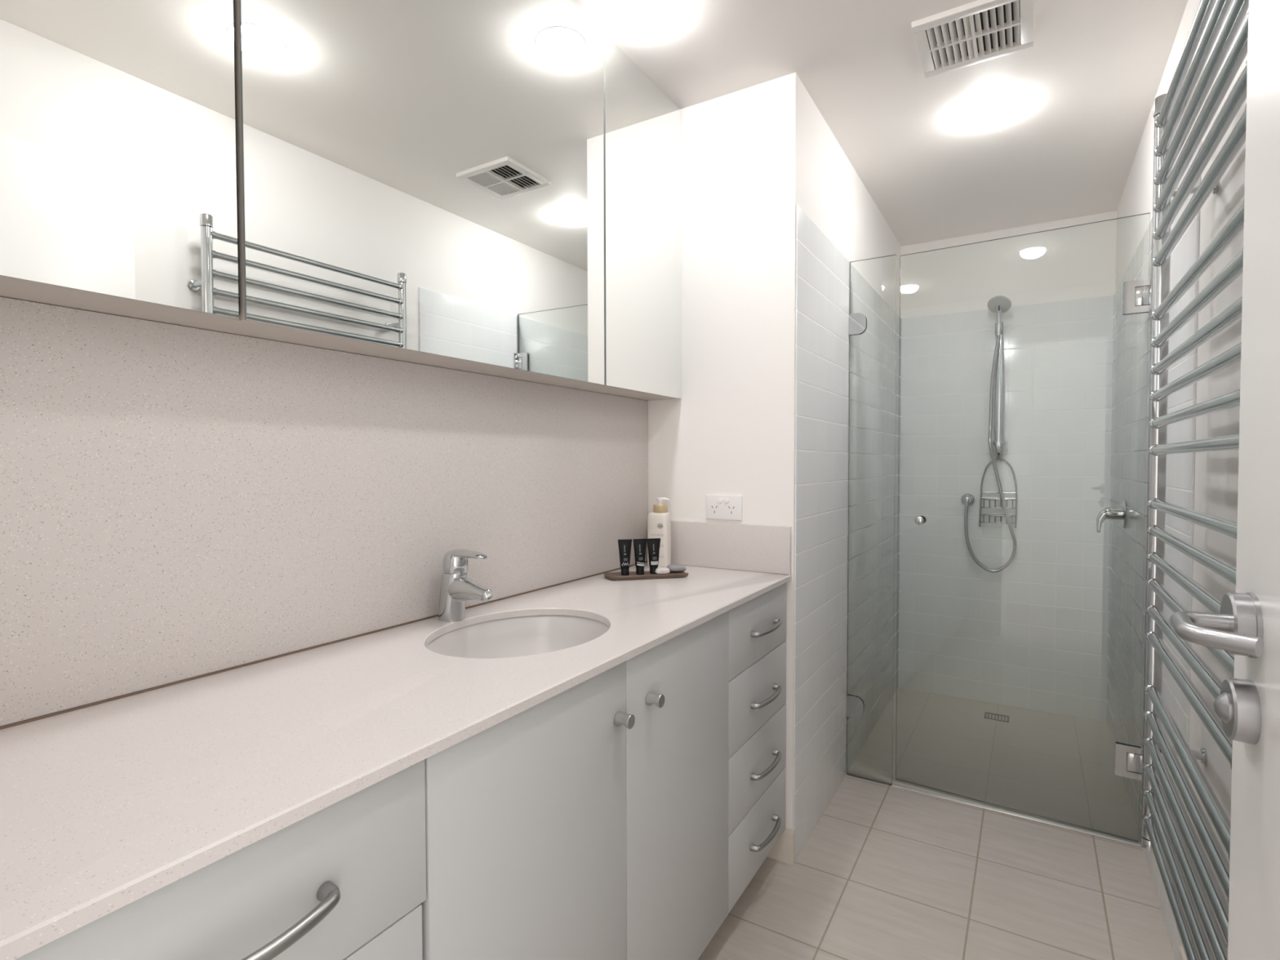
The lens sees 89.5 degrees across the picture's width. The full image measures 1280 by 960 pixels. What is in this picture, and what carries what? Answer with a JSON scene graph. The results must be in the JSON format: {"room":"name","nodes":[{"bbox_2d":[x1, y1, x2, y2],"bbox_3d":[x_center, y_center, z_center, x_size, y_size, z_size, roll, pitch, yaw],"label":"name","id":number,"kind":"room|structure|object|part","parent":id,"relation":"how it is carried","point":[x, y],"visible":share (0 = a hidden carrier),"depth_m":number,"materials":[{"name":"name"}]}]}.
{"room":"bathroom","nodes":[
{"label":"bathroom","id":0,"kind":"room"},
{"bbox_2d":[648,72,901,861],"bbox_3d":[0.714,-0.044,2.875,0.538,2.400,1.820,1,2,31],"label":"wall","id":1,"kind":"structure","parent":0,"point":[775,214],"depth_m":2.12,"materials":[{"name":"white paint"}]},
{"bbox_2d":[706,494,742,520],"bbox_3d":[0.269,0.088,2.076,0.124,0.080,0.013,1,2,31],"label":"power outlet","id":2,"kind":"object","parent":1,"relation":"attached to","point":[724,507],"visible":1,"depth_m":2.07,"materials":[{"name":"white plastic"}]},
{"bbox_2d":[717,497,722,503],"bbox_3d":[0.257,0.067,2.078,0.018,0.018,0.005,1,2,31],"label":"rocker switch","id":3,"kind":"object","parent":2,"relation":"attached to","point":[719,500],"depth_m":2.08,"materials":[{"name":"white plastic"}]},
{"bbox_2d":[724,497,728,503],"bbox_3d":[0.276,0.067,2.066,0.018,0.018,0.005,1,2,31],"label":"rocker switch","id":4,"kind":"object","parent":2,"relation":"attached to","point":[726,500],"depth_m":2.06,"materials":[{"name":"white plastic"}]},
{"bbox_2d":[766,827,795,865],"bbox_3d":[0.432,1.128,2.006,0.095,0.103,0.014,1,2,31],"label":"baseboard","id":5,"kind":"structure","parent":1,"relation":"attached to","point":[783,851],"depth_m":1.99,"materials":[{"name":"beige tile"}]},
{"bbox_2d":[846,254,896,785],"bbox_3d":[0.888,0.160,2.484,0.169,2.008,0.024,1,2,31],"label":"screen","id":6,"kind":"object","parent":1,"relation":"attached to","point":[858,321],"visible":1,"depth_m":2.50,"materials":[{"name":"clear glass"}]},
{"bbox_2d":[573,0,1187,246],"bbox_3d":[0.569,-1.267,1.831,1.904,0.100,3.999,1,2,31],"label":"ceiling","id":7,"kind":"structure","parent":0,"point":[1082,97],"depth_m":2.01,"materials":[{"name":"white paint"}]},
{"bbox_2d":[911,0,1033,78],"bbox_3d":[0.906,-1.207,1.751,0.277,0.016,0.264,1,2,31],"label":"ceiling vent","id":8,"kind":"object","parent":7,"relation":"in","point":[978,31],"visible":1,"depth_m":1.74,"materials":[{"name":"white plastic"}]},
{"bbox_3d":[0.831,-1.205,1.735,0.101,0.012,0.098,1,2,31],"label":"louvre panel","id":9,"kind":"part","parent":8,"relation":"part of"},
{"bbox_3d":[0.886,-1.208,1.825,0.101,0.012,0.098,1,2,31],"label":"louvre panel","id":10,"kind":"part","parent":8,"relation":"part of","materials":[{"name":"white plastic"}]},
{"bbox_3d":[0.927,-1.204,1.676,0.101,0.012,0.098,1,2,31],"label":"louvre panel","id":11,"kind":"part","parent":8,"relation":"part of","materials":[{"name":"white plastic"}]},
{"bbox_3d":[0.982,-1.206,1.767,0.101,0.012,0.098,1,2,31],"label":"louvre panel","id":12,"kind":"part","parent":8,"relation":"part of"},
{"bbox_2d":[965,98,1013,125],"bbox_3d":[1.159,-1.209,2.144,0.140,0.034,0.140,1,2,31],"label":"recessed light","id":13,"kind":"object","parent":7,"relation":"in","point":[988,113],"visible":1,"depth_m":2.11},
{"bbox_2d":[697,687,1175,959],"bbox_3d":[0.265,1.245,1.387,1.904,0.102,5.189,1,2,31],"label":"floor","id":14,"kind":"structure","parent":0,"point":[886,872],"depth_m":2.00,"materials":[{"name":"tile"}]},
{"bbox_2d":[14,759,426,959],"bbox_3d":[-0.593,0.778,0.696,0.534,0.875,0.534,1,2,31],"label":"drawer","id":15,"kind":"object","parent":14,"relation":"on","point":[346,880],"visible":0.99,"depth_m":0.66,"materials":[{"name":"laminate"}]},
{"bbox_3d":[-0.360,0.437,0.600,0.044,0.019,0.189,1,2,31],"label":"handle","id":16,"kind":"part","parent":15,"relation":"part of","materials":[{"name":"grey metal"}]},
{"bbox_3d":[-0.411,0.821,0.583,0.018,0.586,0.524,1,2,31],"label":"door","id":17,"kind":"part","parent":15,"relation":"part of","materials":[{"name":"laminate"}]},
{"bbox_2d":[420,610,728,959],"bbox_3d":[-0.218,0.761,1.327,0.521,0.875,0.932,1,2,31],"label":"doors","id":18,"kind":"structure","parent":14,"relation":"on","point":[589,821],"depth_m":1.11,"materials":[{"name":"laminate"}]},
{"bbox_2d":[0,562,791,959],"bbox_3d":[-0.250,0.316,1.282,0.505,0.016,1.918,1,2,31],"label":"benchtop","id":19,"kind":"object","parent":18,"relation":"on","point":[104,806],"visible":0.95,"depth_m":0.80,"materials":[{"name":"stone"}]},
{"bbox_2d":[438,548,493,622],"bbox_3d":[-0.375,0.227,1.392,0.148,0.155,0.057,1,2,31],"label":"mixer tap","id":20,"kind":"object","parent":19,"relation":"on","point":[456,588],"visible":1,"depth_m":1.38,"materials":[{"name":"silver metal"}]},
{"bbox_3d":[-0.376,0.177,1.391,0.116,0.054,0.054,1,2,31],"label":"lever","id":21,"kind":"part","parent":20,"relation":"part of","materials":[{"name":"silver metal"}]},
{"bbox_2d":[426,614,608,658],"bbox_3d":[-0.241,0.403,1.327,0.370,0.158,0.451,1,2,31],"label":"sink","id":22,"kind":"object","parent":19,"relation":"in","point":[529,635],"visible":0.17,"depth_m":1.49,"materials":[{"name":"ceramic"}]},
{"bbox_2d":[604,570,688,580],"bbox_3d":[0.020,0.284,1.926,0.250,0.013,0.075,0,2,-13],"label":"wooden tray","id":23,"kind":"object","parent":19,"relation":"on","point":[633,575],"visible":0.91,"depth_m":1.90,"materials":[{"name":"brown wood"}]},
{"bbox_2d":[617,539,631,575],"bbox_3d":[-0.044,0.226,1.893,0.028,0.104,0.034,1,2,42],"label":"toiletry tube","id":24,"kind":"object","parent":23,"relation":"on","point":[624,545],"visible":1,"depth_m":1.89,"materials":[{"name":"black plastic"}]},
{"bbox_2d":[632,538,646,574],"bbox_3d":[0.000,0.226,1.906,0.028,0.104,0.033,1,2,38],"label":"toiletry tube","id":25,"kind":"object","parent":23,"relation":"on","point":[639,544],"visible":1,"depth_m":1.90,"materials":[{"name":"black plastic"}]},
{"bbox_2d":[646,537,660,573],"bbox_3d":[0.041,0.225,1.918,0.028,0.104,0.033,1,2,39],"label":"toiletry tube","id":26,"kind":"object","parent":23,"relation":"on","point":[653,544],"visible":0.98,"depth_m":1.91,"materials":[{"name":"black plastic"}]},
{"bbox_2d":[647,497,671,567],"bbox_3d":[0.063,0.171,2.113,0.070,0.228,0.054,0,2,22],"label":"lotion bottle","id":27,"kind":"object","parent":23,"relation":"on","point":[659,521],"visible":0.88,"depth_m":2.09,"materials":[{"name":"white plastic"}]},
{"bbox_2d":[655,567,670,573],"bbox_3d":[0.066,0.268,1.916,0.047,0.018,0.030,0,2,-13],"label":"soap","id":28,"kind":"object","parent":23,"relation":"on","point":[660,570],"visible":1,"depth_m":1.90,"materials":[{"name":"white"}]},
{"bbox_2d":[666,564,686,571],"bbox_3d":[0.110,0.265,1.943,0.058,0.021,0.042,0,2,-10],"label":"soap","id":29,"kind":"object","parent":23,"relation":"on","point":[673,567],"visible":0.91,"depth_m":1.93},
{"bbox_2d":[671,520,791,574],"bbox_3d":[0.243,0.212,2.096,0.504,0.146,0.012,1,2,31],"label":"upstand","id":30,"kind":"object","parent":19,"relation":"on","point":[741,547],"visible":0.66,"depth_m":2.06,"materials":[{"name":"stone"}]},
{"bbox_3d":[-0.151,0.719,1.009,0.018,0.768,0.457,1,2,31],"label":"door","id":31,"kind":"part","parent":18,"relation":"part of","materials":[{"name":"laminate"}]},
{"bbox_3d":[-0.028,0.431,1.159,0.030,0.026,0.026,1,2,31],"label":"knob","id":32,"kind":"part","parent":18,"relation":"part of","materials":[{"name":"silver metal"}]},
{"bbox_3d":[0.029,0.427,1.253,0.030,0.026,0.026,1,2,31],"label":"knob","id":33,"kind":"part","parent":18,"relation":"part of","materials":[{"name":"silver metal"}]},
{"bbox_3d":[0.091,0.708,1.407,0.018,0.768,0.471,1,2,31],"label":"door","id":34,"kind":"part","parent":18,"relation":"part of","materials":[{"name":"laminate"}]},
{"bbox_2d":[728,582,786,913],"bbox_3d":[0.143,0.745,1.916,0.528,0.875,0.448,1,2,31],"label":"drawers","id":35,"kind":"object","parent":14,"relation":"on","point":[757,727],"visible":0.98,"depth_m":1.75,"materials":[{"name":"laminate"}]},
{"bbox_3d":[0.327,0.592,1.795,0.018,0.191,0.437,1,2,31],"label":"drawer","id":36,"kind":"part","parent":35,"relation":"part of","materials":[{"name":"laminate"}]},
{"bbox_3d":[0.328,0.786,1.800,0.018,0.193,0.437,1,2,31],"label":"drawer","id":37,"kind":"part","parent":35,"relation":"part of","materials":[{"name":"laminate"}]},
{"bbox_3d":[0.328,0.983,1.805,0.018,0.196,0.437,1,2,31],"label":"drawer","id":38,"kind":"part","parent":35,"relation":"part of","materials":[{"name":"laminate"}]},
{"bbox_3d":[0.327,0.404,1.790,0.018,0.181,0.437,1,2,31],"label":"drawer","id":39,"kind":"part","parent":35,"relation":"part of","materials":[{"name":"laminate"}]},
{"bbox_3d":[0.360,0.796,1.802,0.038,0.018,0.190,1,2,31],"label":"handle","id":40,"kind":"part","parent":35,"relation":"part of","materials":[{"name":"grey metal"}]},
{"bbox_3d":[0.360,0.990,1.806,0.038,0.018,0.190,1,2,31],"label":"handle","id":41,"kind":"part","parent":35,"relation":"part of","materials":[{"name":"grey metal"}]},
{"bbox_3d":[0.360,0.603,1.796,0.038,0.018,0.190,1,2,31],"label":"handle","id":42,"kind":"part","parent":35,"relation":"part of","materials":[{"name":"grey metal"}]},
{"bbox_3d":[0.359,0.410,1.792,0.038,0.018,0.190,1,2,31],"label":"handle","id":43,"kind":"part","parent":35,"relation":"part of","materials":[{"name":"grey metal"}]},
{"bbox_2d":[983,711,1008,722],"bbox_3d":[1.724,1.146,3.118,0.104,0.004,0.085,1,2,31],"label":"floor drain","id":44,"kind":"object","parent":14,"relation":"on","point":[985,713],"visible":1,"depth_m":3.12,"materials":[{"name":"metal"}]},
{"bbox_2d":[892,783,1142,847],"bbox_3d":[1.286,1.167,2.265,0.757,0.008,0.017,1,2,31],"label":"threshold strip","id":45,"kind":"object","parent":14,"relation":"on","point":[929,793],"visible":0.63,"depth_m":2.23,"materials":[{"name":"metal"}]},
{"bbox_2d":[897,210,1116,722],"bbox_3d":[1.680,-0.060,3.421,1.624,2.400,0.125,1,2,31],"label":"wall","id":46,"kind":"structure","parent":0,"point":[1030,633],"depth_m":3.23,"materials":[{"name":"white tile"}]},
{"bbox_2d":[960,493,975,506],"bbox_3d":[1.682,0.103,3.316,0.067,0.067,0.059,1,2,31],"label":"outlet","id":47,"kind":"object","parent":46,"relation":"attached to","point":[966,500],"visible":0.99,"depth_m":3.31,"materials":[{"name":"silver metal"}]},
{"bbox_2d":[991,321,1007,458],"bbox_3d":[1.796,-0.446,3.225,0.076,0.678,0.071,1,2,31],"label":"shower rail","id":48,"kind":"object","parent":46,"relation":"attached to","point":[999,445],"visible":0.89,"depth_m":3.21,"materials":[{"name":"silver metal"}]},
{"bbox_2d":[964,334,1017,572],"bbox_3d":[1.756,-0.126,3.230,0.234,1.186,0.065,1,2,31],"label":"shower hose","id":49,"kind":"object","parent":48,"relation":"hanging from","point":[997,341],"visible":1,"depth_m":3.21,"materials":[{"name":"metal"}]},
{"bbox_2d":[978,458,1017,528],"bbox_3d":[1.796,0.066,3.241,0.170,0.348,0.052,1,2,31],"label":"shower caddy","id":50,"kind":"object","parent":48,"relation":"hanging from","point":[1005,460],"visible":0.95,"depth_m":3.24,"materials":[{"name":"metal"}]},
{"bbox_2d":[980,513,1016,524],"bbox_3d":[1.798,0.195,3.243,0.158,0.045,0.051,1,2,31],"label":"basket","id":51,"kind":"object","parent":50,"relation":"on","point":[984,514],"depth_m":3.24,"materials":[{"name":"metal"}]},
{"bbox_2d":[980,492,1016,508],"bbox_3d":[1.798,0.102,3.240,0.158,0.080,0.051,1,2,31],"label":"basket","id":52,"kind":"object","parent":50,"relation":"on","point":[981,498],"depth_m":3.24,"materials":[{"name":"metal"}]},
{"bbox_2d":[986,295,1011,335],"bbox_3d":[1.758,-0.804,3.159,0.104,0.182,0.086,1,2,31],"label":"shower","id":53,"kind":"object","parent":48,"relation":"attached to","point":[998,304],"visible":1,"depth_m":3.16,"materials":[{"name":"silver metal"}]},
{"bbox_3d":[1.766,-0.790,3.174,0.032,0.152,0.048,1,2,31],"label":"handle","id":54,"kind":"part","parent":53,"relation":"part of","materials":[{"name":"silver metal"}]},
{"bbox_2d":[1106,0,1247,959],"bbox_3d":[1.267,-0.005,1.354,0.126,2.400,3.849,1,2,31],"label":"wall","id":55,"kind":"structure","parent":0,"point":[1207,482],"depth_m":1.70,"materials":[{"name":"white paint"}]},
{"bbox_2d":[895,212,1151,842],"bbox_3d":[1.296,0.158,2.253,0.753,2.002,0.073,1,2,35],"label":"shower door","id":56,"kind":"structure","parent":55,"relation":"attached to","point":[1129,764],"depth_m":2.07,"materials":[{"name":"clear glass"}]},
{"bbox_3d":[1.054,0.150,2.421,0.033,0.033,0.072,1,2,34],"label":"knob","id":57,"kind":"part","parent":56,"relation":"part of","materials":[{"name":"silver metal"}]},
{"bbox_3d":[1.594,0.907,2.077,0.042,0.102,0.056,1,2,34],"label":"wall plate","id":58,"kind":"part","parent":56,"relation":"part of","materials":[{"name":"silver metal"}]},
{"bbox_3d":[1.591,-0.580,2.038,0.042,0.102,0.056,1,2,34],"label":"wall plate","id":59,"kind":"part","parent":56,"relation":"part of","materials":[{"name":"silver metal"}]},
{"bbox_2d":[1096,499,1126,532],"bbox_3d":[1.879,0.144,2.579,0.094,0.132,0.111,1,2,31],"label":"shower mixer","id":60,"kind":"object","parent":55,"relation":"attached to","point":[1108,513],"visible":1,"depth_m":2.56,"materials":[{"name":"silver metal"}]},
{"bbox_3d":[1.861,0.159,2.588,0.053,0.102,0.051,1,2,31],"label":"lever","id":61,"kind":"part","parent":60,"relation":"part of","materials":[{"name":"silver metal"}]},
{"bbox_3d":[1.915,0.134,2.556,0.009,0.111,0.111,1,2,31],"label":"wall plate","id":62,"kind":"part","parent":60,"relation":"part of","materials":[{"name":"silver metal"}]},
{"bbox_2d":[1178,946,1186,959],"bbox_3d":[0.780,1.170,0.699,0.012,0.085,1.950,1,2,31],"label":"baseboard","id":63,"kind":"structure","parent":55,"relation":"attached to","point":[1182,956],"depth_m":1.51,"materials":[{"name":"beige tile"}]},
{"bbox_2d":[1140,0,1248,959],"bbox_3d":[0.968,0.005,1.074,0.108,1.642,0.776,1,2,31],"label":"towel rail","id":64,"kind":"object","parent":55,"relation":"attached to","point":[1199,906],"visible":0.7,"depth_m":1.08,"materials":[{"name":"silver metal"}]},
{"bbox_3d":[1.129,0.003,1.409,0.032,1.580,0.032,1,2,31],"label":"post","id":65,"kind":"part","parent":64,"relation":"part of","materials":[{"name":"silver metal"}]},
{"bbox_3d":[-0.054,-0.026,2.243,0.120,2.400,3.999,1,2,31],"label":"wall","id":66,"kind":"structure","parent":0,"visible":0},
{"bbox_2d":[0,560,647,729],"bbox_3d":[-0.476,0.311,1.419,0.021,0.019,1.918,1,2,31],"label":"trim","id":67,"kind":"structure","parent":66,"relation":"attached to","point":[42,717],"depth_m":1.08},
{"bbox_2d":[0,296,648,726],"bbox_3d":[-0.477,0.025,1.412,0.020,0.552,1.918,1,2,31],"label":"backsplash","id":68,"kind":"structure","parent":66,"relation":"attached to","point":[178,503],"depth_m":1.09,"materials":[{"name":"stone"}]},
{"bbox_2d":[0,0,681,400],"bbox_3d":[-0.423,-0.726,1.359,0.148,0.953,1.918,1,2,31],"label":"upper cabinet","id":69,"kind":"object","parent":66,"relation":"attached to","point":[493,188],"visible":0.99,"depth_m":1.12,"materials":[{"name":"silver mirror"}]},
{"bbox_3d":[-0.734,-0.707,0.728,0.016,0.949,0.507,1,2,31],"label":"mirror door","id":70,"kind":"part","parent":69,"relation":"part of","materials":[{"name":"silver metal"}]},
{"bbox_3d":[-0.726,-0.707,0.722,0.005,0.950,0.508,1,2,31],"label":"mirror pane","id":71,"kind":"part","parent":69,"relation":"part of","materials":[{"name":"silver metal"}]},
{"bbox_3d":[-0.353,-0.724,1.356,0.016,0.949,0.940,1,2,31],"label":"mirror door","id":72,"kind":"part","parent":69,"relation":"part of","materials":[{"name":"silver metal"}]},
{"bbox_3d":[-0.344,-0.724,1.351,0.005,0.950,0.940,1,2,31],"label":"mirror pane","id":73,"kind":"part","parent":69,"relation":"part of","materials":[{"name":"silver metal"}]},
{"bbox_3d":[0.011,-0.740,1.956,0.016,0.949,0.444,1,2,31],"label":"mirror door","id":74,"kind":"part","parent":69,"relation":"part of","materials":[{"name":"silver metal"}]},
{"bbox_3d":[0.020,-0.740,1.951,0.005,0.950,0.445,1,2,31],"label":"mirror pane","id":75,"kind":"part","parent":69,"relation":"part of","materials":[{"name":"silver metal"}]},
{"bbox_3d":[-0.383,0.028,0.166,1.474,2.400,0.105,1,2,31],"label":"wall","id":76,"kind":"structure","parent":0,"visible":0},
{"bbox_2d":[1169,0,1279,959],"bbox_3d":[0.354,0.198,0.285,0.099,2.037,0.818,1,2,31],"label":"door","id":77,"kind":"structure","parent":76,"relation":"in","point":[1246,626],"depth_m":0.56,"materials":[{"name":"white paint"}]},
{"bbox_3d":[0.489,0.129,0.553,0.051,0.016,0.108,1,2,31],"label":"lever handle","id":78,"kind":"part","parent":77,"relation":"part of","materials":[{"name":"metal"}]}
]}

